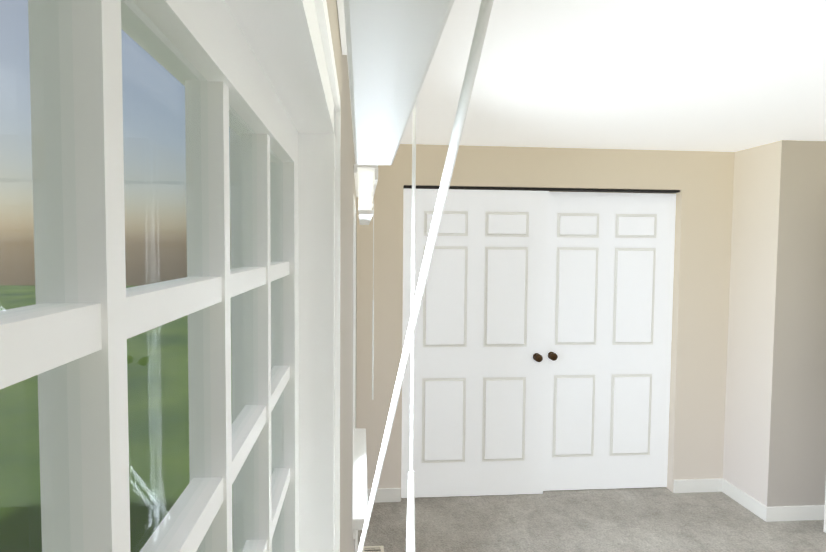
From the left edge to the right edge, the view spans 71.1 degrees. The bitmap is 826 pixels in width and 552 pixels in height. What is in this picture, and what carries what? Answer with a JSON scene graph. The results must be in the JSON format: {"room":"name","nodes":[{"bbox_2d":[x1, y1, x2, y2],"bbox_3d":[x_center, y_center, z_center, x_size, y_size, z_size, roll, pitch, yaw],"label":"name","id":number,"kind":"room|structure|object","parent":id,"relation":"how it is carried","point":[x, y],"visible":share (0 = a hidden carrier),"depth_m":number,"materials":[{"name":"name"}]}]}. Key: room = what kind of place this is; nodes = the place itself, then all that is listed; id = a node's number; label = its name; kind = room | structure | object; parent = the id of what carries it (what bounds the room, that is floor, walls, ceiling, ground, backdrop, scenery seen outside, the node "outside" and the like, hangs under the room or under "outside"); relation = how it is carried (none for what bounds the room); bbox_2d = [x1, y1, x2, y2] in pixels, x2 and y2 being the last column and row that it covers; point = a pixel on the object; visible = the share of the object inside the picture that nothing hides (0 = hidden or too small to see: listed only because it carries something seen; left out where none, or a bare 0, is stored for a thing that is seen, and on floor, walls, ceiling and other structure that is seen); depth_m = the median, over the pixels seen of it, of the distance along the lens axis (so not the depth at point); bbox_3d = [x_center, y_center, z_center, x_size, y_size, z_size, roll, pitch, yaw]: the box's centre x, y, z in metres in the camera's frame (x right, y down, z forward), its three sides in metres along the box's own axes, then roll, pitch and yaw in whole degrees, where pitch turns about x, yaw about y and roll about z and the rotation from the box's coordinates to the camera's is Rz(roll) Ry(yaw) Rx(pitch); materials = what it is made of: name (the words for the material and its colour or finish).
{"room":"bedroom","nodes":[
{"label":"bedroom","id":0,"kind":"room"},
{"bbox_2d":[326,0,356,551],"bbox_3d":[-0.201,0.479,1.126,0.140,2.440,5.840,0,3,-5],"label":"wall","id":1,"kind":"structure","parent":0,"point":[347,198],"depth_m":1.09,"materials":[{"name":"beige paint"}]},
{"bbox_2d":[0,0,454,551],"bbox_3d":[-0.082,0.384,0.297,0.228,1.382,1.080,0,3,-5],"label":"window","id":2,"kind":"structure","parent":1,"relation":"in","point":[258,80],"depth_m":0.34,"materials":[{"name":"white wood"}]},
{"bbox_2d":[406,470,414,551],"bbox_3d":[-0.004,0.453,0.750,0.008,0.407,0.072,0,3,-5],"label":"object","id":3,"kind":"object","parent":2,"relation":"hanging from","point":[410,540],"visible":1,"depth_m":0.73,"materials":[{"name":"white"}]},
{"bbox_2d":[410,108,413,463],"bbox_3d":[-0.001,-0.014,0.733,0.003,0.530,0.009,0,3,-5],"label":"cord","id":4,"kind":"object","parent":2,"relation":"hanging from","point":[411,262],"visible":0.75,"depth_m":0.73,"materials":[{"name":"white fabric"}]},
{"bbox_2d":[410,103,415,472],"bbox_3d":[0.001,-0.014,0.719,0.003,0.530,0.009,0,3,-5],"label":"cord","id":5,"kind":"object","parent":2,"relation":"hanging from","point":[413,279],"visible":0.8,"depth_m":0.72,"materials":[{"name":"white fabric"}]},
{"bbox_2d":[358,0,493,551],"bbox_3d":[-0.006,0.058,0.408,0.005,0.604,0.568,0,3,-12],"label":"wand","id":6,"kind":"object","parent":2,"relation":"hanging from","point":[484,14],"visible":1,"depth_m":0.31,"materials":[{"name":"white plastic"}]},
{"bbox_2d":[355,530,357,551],"bbox_3d":[-0.134,1.650,1.203,0.017,0.095,5.540,0,3,-5],"label":"baseboard","id":7,"kind":"structure","parent":1,"relation":"attached to","point":[356,540],"depth_m":3.24,"materials":[{"name":"white wood"}]},
{"bbox_2d":[352,164,377,538],"bbox_3d":[-0.291,0.262,2.625,0.228,1.382,1.080,0,3,-5],"label":"window","id":8,"kind":"structure","parent":1,"relation":"in","point":[366,178],"depth_m":2.38,"materials":[{"name":"white"}]},
{"bbox_2d":[372,300,373,399],"bbox_3d":[-0.213,0.396,3.081,0.008,0.537,0.072,0,3,-5],"label":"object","id":9,"kind":"object","parent":8,"relation":"hanging from","point":[372,349],"visible":1,"depth_m":3.05,"materials":[{"name":"white"}]},
{"bbox_2d":[373,200,373,299],"bbox_3d":[-0.209,-0.136,3.047,0.003,0.530,0.009,0,3,-5],"label":"cord","id":10,"kind":"object","parent":8,"relation":"hanging from","point":[373,250],"visible":1,"depth_m":3.04,"materials":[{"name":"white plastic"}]},
{"bbox_2d":[356,144,734,492],"bbox_3d":[1.526,0.338,4.139,3.840,2.440,0.140,0,3,-5],"label":"wall","id":11,"kind":"structure","parent":0,"point":[702,181],"depth_m":4.01,"materials":[{"name":"beige paint"}]},
{"bbox_2d":[367,488,400,502],"bbox_3d":[-0.223,1.507,3.966,0.275,0.095,0.014,0,3,-5],"label":"baseboard","id":12,"kind":"structure","parent":11,"relation":"attached to","point":[382,494],"depth_m":3.96,"materials":[{"name":"white wood"}]},
{"bbox_2d":[401,188,548,497],"bbox_3d":[0.431,0.477,3.987,1.005,2.135,0.110,0,3,-5],"label":"closet door","id":13,"kind":"structure","parent":11,"relation":"in","point":[479,371],"depth_m":4.00,"materials":[{"name":"white wood"}]},
{"bbox_2d":[403,185,679,192],"bbox_3d":[0.906,-0.604,4.032,1.952,0.014,0.095,0,3,-5],"label":"track rail","id":14,"kind":"object","parent":11,"relation":"attached to","point":[550,189],"visible":0.79,"depth_m":4.00,"materials":[{"name":"black metal"}]},
{"bbox_2d":[543,192,675,490],"bbox_3d":[1.370,0.478,4.119,1.005,2.135,0.110,0,3,-5],"label":"closet door","id":15,"kind":"structure","parent":11,"relation":"in","point":[610,269],"depth_m":4.13,"materials":[{"name":"white wood"}]},
{"bbox_2d":[673,478,720,492],"bbox_3d":[2.043,1.515,4.169,0.335,0.095,0.017,0,3,-5],"label":"baseboard","id":16,"kind":"structure","parent":11,"relation":"attached to","point":[683,485],"depth_m":4.16,"materials":[{"name":"white wood"}]},
{"bbox_2d":[358,487,825,551],"bbox_3d":[1.700,1.764,1.364,3.980,0.120,5.840,0,3,-5],"label":"floor","id":17,"kind":"structure","parent":0,"point":[656,519],"depth_m":3.67,"materials":[{"name":"carpet"}]},
{"bbox_2d":[362,546,383,551],"bbox_3d":[-0.222,1.589,3.203,0.130,0.008,0.340,0,3,-5],"label":"air vent register","id":18,"kind":"object","parent":17,"relation":"on","point":[373,548],"visible":0.92,"depth_m":3.34,"materials":[{"name":"beige metal"}]},
{"bbox_2d":[549,191,670,193],"bbox_3d":[0.861,0.314,4.500,2.760,2.440,0.700,0,3,-5],"label":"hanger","id":19,"kind":"structure","parent":0,"point":[610,192],"depth_m":4.77,"materials":[{"name":"beige metal"}]},
{"bbox_2d":[400,0,825,151],"bbox_3d":[2.890,-0.803,1.638,6.380,0.120,6.440,0,3,-5],"label":"ceiling","id":20,"kind":"structure","parent":0,"point":[710,75],"depth_m":2.29,"materials":[{"name":"paint"}]},
{"bbox_2d":[723,140,825,506],"bbox_3d":[2.801,0.358,3.953,1.052,2.440,0.460,0,3,-5],"label":"wall","id":21,"kind":"structure","parent":0,"point":[774,453],"depth_m":3.73,"materials":[{"name":"beige paint"}]},
{"bbox_2d":[721,478,762,518],"bbox_3d":[2.263,1.527,3.976,0.017,0.095,0.440,0,3,-5],"label":"baseboard","id":22,"kind":"structure","parent":21,"relation":"attached to","point":[727,488],"depth_m":3.96,"materials":[{"name":"white wood"}]},
{"bbox_2d":[762,504,824,521],"bbox_3d":[2.807,1.541,3.778,1.064,0.095,0.014,0,3,-5],"label":"baseboard","id":23,"kind":"structure","parent":21,"relation":"attached to","point":[774,513],"depth_m":3.74,"materials":[{"name":"white wood"}]},
{"bbox_2d":[823,486,825,532],"bbox_3d":[2.951,0.502,3.578,0.802,2.170,0.171,0,3,-10],"label":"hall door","id":24,"kind":"structure","parent":21,"relation":"in","point":[824,530],"depth_m":3.57,"materials":[{"name":"white wood"}]},
{"label":"outside","id":25,"kind":"structure","parent":0,"visible":0},
{"bbox_2d":[0,285,232,551],"bbox_3d":[-45.483,4.567,-0.500,89.400,0.300,130.000,0,3,-5],"label":"lawn","id":26,"kind":"structure","parent":25,"point":[17,424],"depth_m":14.16,"materials":[{"name":"green plant"}]}
]}

